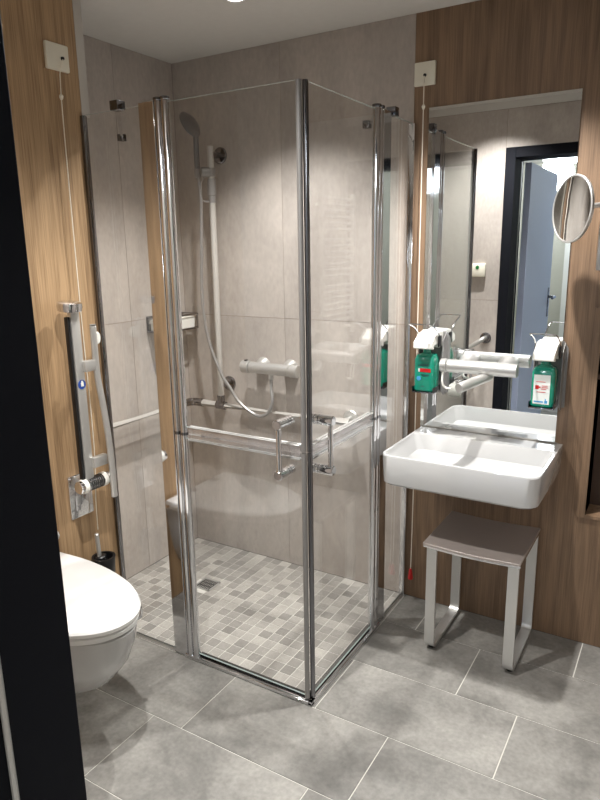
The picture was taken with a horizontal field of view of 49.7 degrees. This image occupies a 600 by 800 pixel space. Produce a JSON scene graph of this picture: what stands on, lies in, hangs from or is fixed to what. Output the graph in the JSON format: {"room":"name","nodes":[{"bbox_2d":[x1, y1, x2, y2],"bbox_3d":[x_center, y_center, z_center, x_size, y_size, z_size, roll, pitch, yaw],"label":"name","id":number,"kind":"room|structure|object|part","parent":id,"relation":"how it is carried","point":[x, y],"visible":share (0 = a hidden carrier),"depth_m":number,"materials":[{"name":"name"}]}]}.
{"room":"accessible bathroom","nodes":[
{"label":"accessible bathroom","id":0,"kind":"room"},
{"bbox_2d":[0,0,119,574],"bbox_3d":[-1.159,-0.125,2.141,0.428,2.366,0.920,7,16,30],"label":"wall","id":1,"kind":"structure","parent":0,"point":[34,88],"depth_m":2.19,"materials":[{"name":"brown wood"}]},
{"bbox_2d":[43,40,79,301],"bbox_3d":[-0.791,-0.748,2.184,0.027,0.824,0.096,7,16,30],"label":"switch","id":2,"kind":"object","parent":1,"relation":"attached to","point":[56,58],"depth_m":2.12,"materials":[{"name":"beige plastic"}]},
{"bbox_3d":[-0.794,-1.119,2.114,0.014,0.082,0.090,7,16,30],"label":"wall plate","id":3,"kind":"part","parent":2,"relation":"part of","materials":[{"name":"beige plastic"}]},
{"bbox_2d":[72,0,89,117],"bbox_3d":[-0.746,-1.167,2.202,0.006,0.381,0.034,7,16,30],"label":"trim","id":4,"kind":"structure","parent":1,"relation":"attached to","point":[76,5],"depth_m":2.20,"materials":[{"name":"metal"}]},
{"bbox_2d":[56,300,117,519],"bbox_3d":[-0.762,0.046,2.305,0.122,0.800,0.155,7,16,30],"label":"support rail","id":5,"kind":"object","parent":1,"relation":"attached to","point":[81,485],"visible":1,"depth_m":2.28,"materials":[{"name":"silver metal"}]},
{"bbox_3d":[-0.777,-0.315,2.183,0.085,0.040,0.085,7,16,30],"label":"knob","id":6,"kind":"part","parent":5,"relation":"part of","materials":[{"name":"silver metal"}]},
{"bbox_3d":[-0.765,-0.008,2.262,0.022,0.600,0.038,7,16,30],"label":"post","id":7,"kind":"part","parent":5,"relation":"part of","materials":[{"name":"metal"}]},
{"bbox_3d":[-0.811,0.351,2.398,0.010,0.166,0.104,7,16,30],"label":"mounting plate","id":8,"kind":"part","parent":5,"relation":"part of","materials":[{"name":"silver metal"}]},
{"bbox_3d":[-0.733,-0.121,2.265,0.022,0.038,0.062,7,16,30],"label":"link plate","id":9,"kind":"part","parent":5,"relation":"part of","materials":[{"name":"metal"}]},
{"bbox_3d":[-0.728,0.219,2.346,0.022,0.038,0.062,7,16,30],"label":"link plate","id":10,"kind":"part","parent":5,"relation":"part of","materials":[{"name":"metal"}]},
{"bbox_3d":[-0.704,0.047,2.324,0.046,0.637,0.025,-2,13,-3],"label":"curved rail","id":11,"kind":"part","parent":5,"relation":"part of","materials":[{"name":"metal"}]},
{"bbox_2d":[87,373,94,455],"bbox_3d":[-0.776,0.054,2.379,0.027,0.310,0.005,7,16,30],"label":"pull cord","id":12,"kind":"object","parent":1,"relation":"attached to","point":[87,373],"depth_m":2.38,"materials":[{"name":"white fabric"}]},
{"bbox_3d":[-0.772,-0.313,2.295,0.007,1.649,0.043,7,16,30],"label":"cord","id":13,"kind":"part","parent":12,"relation":"part of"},
{"bbox_2d":[60,552,142,694],"bbox_3d":[-0.738,0.778,2.071,0.555,0.357,0.414,7,16,30],"label":"toilet","id":14,"kind":"object","parent":1,"relation":"attached to","point":[103,609],"visible":0.56,"depth_m":1.94,"materials":[{"name":"white ceramic"}]},
{"bbox_3d":[-0.732,0.623,2.029,0.535,0.027,0.414,7,16,30],"label":"lid","id":15,"kind":"part","parent":14,"relation":"part of","materials":[{"name":"white plastic"}]},
{"bbox_3d":[-0.741,0.805,2.079,0.548,0.301,0.368,7,16,30],"label":"bowl","id":16,"kind":"part","parent":14,"relation":"part of","materials":[{"name":"white ceramic"}]},
{"bbox_3d":[-0.729,0.648,2.033,0.522,0.020,0.394,7,16,30],"label":"seat","id":17,"kind":"part","parent":14,"relation":"part of","materials":[{"name":"white plastic"}]},
{"bbox_2d":[91,533,115,571],"bbox_3d":[-0.751,0.611,2.465,0.101,0.228,0.088,7,16,30],"label":"toilet brush","id":18,"kind":"object","parent":1,"relation":"attached to","point":[106,559],"visible":0.59,"depth_m":2.44,"materials":[{"name":"black plastic"}]},
{"bbox_3d":[-0.761,0.550,2.444,0.019,0.100,0.019,7,16,30],"label":"handle","id":19,"kind":"part","parent":18,"relation":"part of","materials":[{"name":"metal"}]},
{"bbox_2d":[83,35,197,579],"bbox_3d":[-0.838,-0.323,2.951,0.120,2.366,0.820,7,16,30],"label":"wall","id":20,"kind":"structure","parent":0,"point":[113,72],"depth_m":2.92,"materials":[{"name":"beige tile"}]},
{"bbox_2d":[146,312,198,332],"bbox_3d":[-0.608,-0.372,3.103,0.110,0.085,0.250,7,16,30],"label":"basket","id":21,"kind":"object","parent":20,"relation":"attached to","point":[188,321],"visible":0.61,"depth_m":3.13,"materials":[{"name":"silver metal"}]},
{"bbox_2d":[150,316,194,330],"bbox_3d":[-0.607,-0.367,3.104,0.090,0.050,0.231,7,16,30],"label":"tray","id":22,"kind":"object","parent":21,"relation":"on","point":[188,322],"depth_m":3.13,"materials":[{"name":"white plastic"}]},
{"bbox_2d":[80,0,478,63],"bbox_3d":[-0.049,-1.279,1.632,2.600,0.080,2.090,7,16,30],"label":"ceiling","id":23,"kind":"structure","parent":0,"point":[169,31],"depth_m":2.43,"materials":[{"name":"paint"}]},
{"bbox_2d":[224,0,246,2],"bbox_3d":[-0.222,-1.370,2.209,0.090,0.004,0.090,7,16,30],"label":"recessed light","id":24,"kind":"object","parent":23,"relation":"in","point":[229,1],"visible":1,"depth_m":2.24,"materials":[{"name":"plastic"}]},
{"bbox_2d":[76,538,599,799],"bbox_3d":[-0.047,1.100,2.135,2.360,0.050,1.950,7,16,30],"label":"floor","id":25,"kind":"structure","parent":0,"point":[406,718],"depth_m":2.22,"materials":[{"name":"grey tile"}]},
{"bbox_2d":[197,578,220,590],"bbox_3d":[-0.436,0.865,3.040,0.092,0.003,0.092,7,16,30],"label":"floor drain","id":26,"kind":"object","parent":25,"relation":"on","point":[204,580],"visible":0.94,"depth_m":3.04,"materials":[{"name":"metal"}]},
{"bbox_2d":[80,79,416,705],"bbox_3d":[-0.266,-0.071,2.616,1.251,2.014,0.893,7,16,30],"label":"shower enclosure","id":27,"kind":"object","parent":25,"relation":"on","point":[154,116],"visible":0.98,"depth_m":2.28,"materials":[{"name":"clear glass"}]},
{"bbox_3d":[-0.614,-0.002,2.382,0.265,1.973,0.006,7,16,30],"label":"fixed panel","id":28,"kind":"part","parent":27,"relation":"part of","materials":[{"name":"clear glass"}]},
{"bbox_3d":[-0.473,0.018,2.299,0.065,1.993,0.018,7,16,30],"label":"hinge post","id":29,"kind":"part","parent":27,"relation":"part of","materials":[{"name":"silver metal"}]},
{"bbox_3d":[-0.203,-0.395,2.030,0.473,1.057,0.006,7,16,30],"label":"glass door","id":30,"kind":"part","parent":27,"relation":"part of","materials":[{"name":"clear glass"}]},
{"bbox_3d":[-0.187,0.578,2.261,0.473,0.857,0.006,7,16,30],"label":"glass door","id":31,"kind":"part","parent":27,"relation":"part of","materials":[{"name":"clear glass"}]},
{"bbox_3d":[-0.056,0.957,2.599,0.567,0.014,0.569,7,16,30],"label":"threshold rail","id":32,"kind":"part","parent":27,"relation":"part of","materials":[{"name":"silver metal"}]},
{"bbox_3d":[-0.050,0.151,2.053,0.033,0.198,0.086,7,16,30],"label":"door handle","id":33,"kind":"part","parent":27,"relation":"part of","materials":[{"name":"silver metal"}]},
{"bbox_3d":[0.071,0.143,2.078,0.086,0.198,0.033,7,16,30],"label":"door handle","id":34,"kind":"part","parent":27,"relation":"part of","materials":[{"name":"silver metal"}]},
{"bbox_3d":[0.142,-0.420,2.111,0.006,1.057,0.467,7,16,30],"label":"glass door","id":35,"kind":"part","parent":27,"relation":"part of","materials":[{"name":"clear glass"}]},
{"bbox_3d":[0.158,0.553,2.342,0.006,0.857,0.467,7,16,30],"label":"glass door","id":36,"kind":"part","parent":27,"relation":"part of","materials":[{"name":"clear glass"}]},
{"bbox_3d":[0.314,-0.038,2.483,0.018,1.993,0.065,7,16,30],"label":"hinge post","id":37,"kind":"part","parent":27,"relation":"part of","materials":[{"name":"silver metal"}]},
{"bbox_2d":[423,511,540,671],"bbox_3d":[0.702,0.736,2.524,0.354,0.455,0.342,7,16,30],"label":"stool","id":38,"kind":"object","parent":25,"relation":"on","point":[460,535],"visible":1,"depth_m":2.46,"materials":[{"name":"taupe plastic"},{"name":"satin aluminium"},{"name":"black plastic"}]},
{"bbox_3d":[0.579,0.724,2.598,0.038,0.424,0.326,7,16,30],"label":"leg","id":39,"kind":"part","parent":38,"relation":"part of","materials":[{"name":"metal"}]},
{"bbox_3d":[0.699,0.533,2.476,0.354,0.016,0.330,7,16,30],"label":"seat frame","id":40,"kind":"part","parent":38,"relation":"part of","materials":[{"name":"silver metal"}]},
{"bbox_3d":[0.698,0.523,2.474,0.354,0.017,0.342,7,16,30],"label":"seat","id":41,"kind":"part","parent":38,"relation":"part of","materials":[{"name":"grey plastic"}]},
{"bbox_3d":[0.834,0.756,2.447,0.038,0.424,0.326,7,16,30],"label":"leg","id":42,"kind":"part","parent":38,"relation":"part of","materials":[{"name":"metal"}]},
{"bbox_2d":[171,0,599,646],"bbox_3d":[0.421,-0.296,2.756,2.480,2.366,0.140,7,16,30],"label":"wall","id":43,"kind":"structure","parent":0,"point":[240,503],"depth_m":2.76,"materials":[{"name":"beige tile"}]},
{"bbox_2d":[113,146,358,428],"bbox_3d":[-0.368,-0.503,2.880,1.214,1.227,0.528,-2,13,-4],"label":"grab rail","id":44,"kind":"object","parent":43,"relation":"attached to","point":[219,155],"visible":0.86,"depth_m":2.98,"materials":[{"name":"metal"}]},
{"bbox_3d":[-0.721,0.076,2.966,0.035,0.034,0.560,7,16,30],"label":"rail","id":45,"kind":"part","parent":44,"relation":"part of","materials":[{"name":"metal"}]},
{"bbox_2d":[179,112,273,417],"bbox_3d":[-0.325,-0.589,2.915,0.416,1.360,0.122,7,16,30],"label":"shower","id":46,"kind":"object","parent":44,"relation":"hanging from","point":[189,123],"visible":1,"depth_m":2.97,"materials":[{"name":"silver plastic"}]},
{"bbox_3d":[-0.461,-1.096,2.881,0.026,0.182,0.037,-2,13,-6],"label":"handle","id":47,"kind":"part","parent":46,"relation":"part of","materials":[{"name":"grey plastic"}]},
{"bbox_3d":[-0.136,0.055,3.014,0.820,0.034,0.035,7,16,30],"label":"rail","id":48,"kind":"part","parent":44,"relation":"part of","materials":[{"name":"metal"}]},
{"bbox_2d":[239,357,299,379],"bbox_3d":[-0.128,-0.143,2.990,0.307,0.087,0.100,7,16,30],"label":"shower mixer","id":49,"kind":"object","parent":43,"relation":"attached to","point":[290,368],"visible":1,"depth_m":2.96,"materials":[{"name":"metal"}]},
{"bbox_3d":[-0.252,-0.157,3.039,0.043,0.059,0.059,7,16,30],"label":"knob","id":50,"kind":"part","parent":49,"relation":"part of","materials":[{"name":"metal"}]},
{"bbox_3d":[-0.026,-0.129,2.906,0.043,0.059,0.059,7,16,30],"label":"knob","id":51,"kind":"part","parent":49,"relation":"part of","materials":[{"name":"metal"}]},
{"bbox_2d":[408,560,412,579],"bbox_3d":[0.496,0.742,2.857,0.019,0.092,0.042,7,16,30],"label":"switch","id":52,"kind":"object","parent":43,"relation":"attached to","point":[410,576],"depth_m":2.85,"materials":[{"name":"red plastic"}]},
{"bbox_2d":[414,60,435,119],"bbox_3d":[0.470,-1.144,2.407,0.082,0.197,0.042,7,16,30],"label":"switch","id":53,"kind":"object","parent":43,"relation":"attached to","point":[425,74],"depth_m":2.40,"materials":[{"name":"beige plastic"}]},
{"bbox_3d":[0.474,-0.232,2.626,0.003,1.998,0.015,7,16,30],"label":"cord","id":54,"kind":"part","parent":53,"relation":"part of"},
{"bbox_3d":[0.466,-1.213,2.409,0.082,0.082,0.014,7,16,30],"label":"wall plate","id":55,"kind":"part","parent":53,"relation":"part of","materials":[{"name":"beige plastic"}]},
{"bbox_2d":[408,323,449,394],"bbox_3d":[0.498,-0.154,2.536,0.110,0.309,0.192,7,16,30],"label":"soap dispenser","id":56,"kind":"object","parent":43,"relation":"attached to","point":[432,346],"visible":1,"depth_m":2.53,"materials":[{"name":"green plastic"},{"name":"white plastic"},{"name":"chrome"}]},
{"bbox_3d":[0.478,-0.256,2.490,0.090,0.089,0.136,7,16,30],"label":"lever","id":57,"kind":"part","parent":56,"relation":"part of","materials":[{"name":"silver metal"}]},
{"bbox_2d":[412,349,439,393],"bbox_3d":[0.500,-0.119,2.556,0.088,0.172,0.085,7,16,30],"label":"bottle","id":58,"kind":"object","parent":56,"relation":"on","point":[426,362],"depth_m":2.53,"materials":[{"name":"plastic"}]},
{"bbox_3d":[0.535,-0.145,2.601,0.110,0.260,0.050,7,16,30],"label":"plate","id":59,"kind":"part","parent":56,"relation":"part of","materials":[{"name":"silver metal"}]},
{"bbox_2d":[383,425,562,509],"bbox_3d":[0.638,0.237,2.406,0.558,0.123,0.438,7,16,30],"label":"washbasin","id":60,"kind":"object","parent":43,"relation":"attached to","point":[514,472],"visible":1,"depth_m":2.36,"materials":[{"name":"white ceramic"}]},
{"bbox_2d":[439,353,518,392],"bbox_3d":[0.656,-0.089,2.414,0.288,0.129,0.260,7,16,30],"label":"mixer","id":61,"kind":"object","parent":43,"relation":"attached to","point":[507,366],"visible":1,"depth_m":2.40,"materials":[{"name":"metal"}]},
{"bbox_3d":[0.554,-0.134,2.492,0.025,0.052,0.052,7,16,30],"label":"control knob","id":62,"kind":"part","parent":61,"relation":"part of","materials":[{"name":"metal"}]},
{"bbox_3d":[0.564,-0.077,2.489,0.043,0.073,0.017,1,13,8],"label":"lever","id":63,"kind":"part","parent":61,"relation":"part of","materials":[{"name":"metal"}]},
{"bbox_3d":[0.638,-0.067,2.379,0.177,0.058,0.041,-11,16,-36],"label":"spout","id":64,"kind":"part","parent":61,"relation":"part of","materials":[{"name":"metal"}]},
{"bbox_2d":[420,88,582,441],"bbox_3d":[0.724,-0.465,2.439,0.534,1.240,0.006,7,16,30],"label":"wall mirror","id":65,"kind":"object","parent":43,"relation":"attached to","point":[497,266],"visible":1,"depth_m":2.41,"materials":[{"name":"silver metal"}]},
{"bbox_2d":[528,333,568,410],"bbox_3d":[0.880,-0.095,2.315,0.110,0.309,0.192,7,16,30],"label":"soap dispenser","id":66,"kind":"object","parent":43,"relation":"attached to","point":[549,376],"visible":1,"depth_m":2.31,"materials":[{"name":"green plastic"}]},
{"bbox_2d":[528,361,557,410],"bbox_3d":[0.881,-0.059,2.335,0.088,0.172,0.085,7,16,30],"label":"bottle","id":67,"kind":"object","parent":66,"relation":"on","point":[544,375],"depth_m":2.31,"materials":[{"name":"green plastic"}]},
{"bbox_3d":[0.860,-0.196,2.269,0.090,0.089,0.136,7,16,30],"label":"lever","id":68,"kind":"part","parent":66,"relation":"part of","materials":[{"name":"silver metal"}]},
{"bbox_2d":[552,174,599,269],"bbox_3d":[0.983,-0.563,2.105,0.243,0.327,0.214,-3,14,-9],"label":"mirror","id":69,"kind":"object","parent":43,"relation":"attached to","point":[574,204],"visible":1,"depth_m":2.07,"materials":[{"name":"metal"}]},
{"bbox_2d":[553,176,590,240],"bbox_3d":[0.869,-0.612,2.074,0.007,0.199,0.199,-3,14,-11],"label":"mirror glass","id":70,"kind":"object","parent":69,"relation":"attached to","point":[572,202],"depth_m":2.06,"materials":[{"name":"silver metal"}]},
{"bbox_2d":[577,307,599,520],"bbox_3d":[1.249,0.083,2.253,0.473,0.789,0.010,7,16,30],"label":"trim","id":71,"kind":"structure","parent":43,"relation":"attached to","point":[595,351],"depth_m":2.36,"materials":[{"name":"brown wood"}]},
{"bbox_3d":[-1.205,1.657,-0.135,4.020,0.050,3.250,7,16,30],"label":"floor","id":72,"kind":"structure","parent":0,"visible":0},
{"bbox_2d":[0,14,86,799],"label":"door","id":73,"kind":"structure","parent":72,"relation":"on","point":[41,758],"depth_m":1.20,"materials":[{"name":"wood"}]}
]}

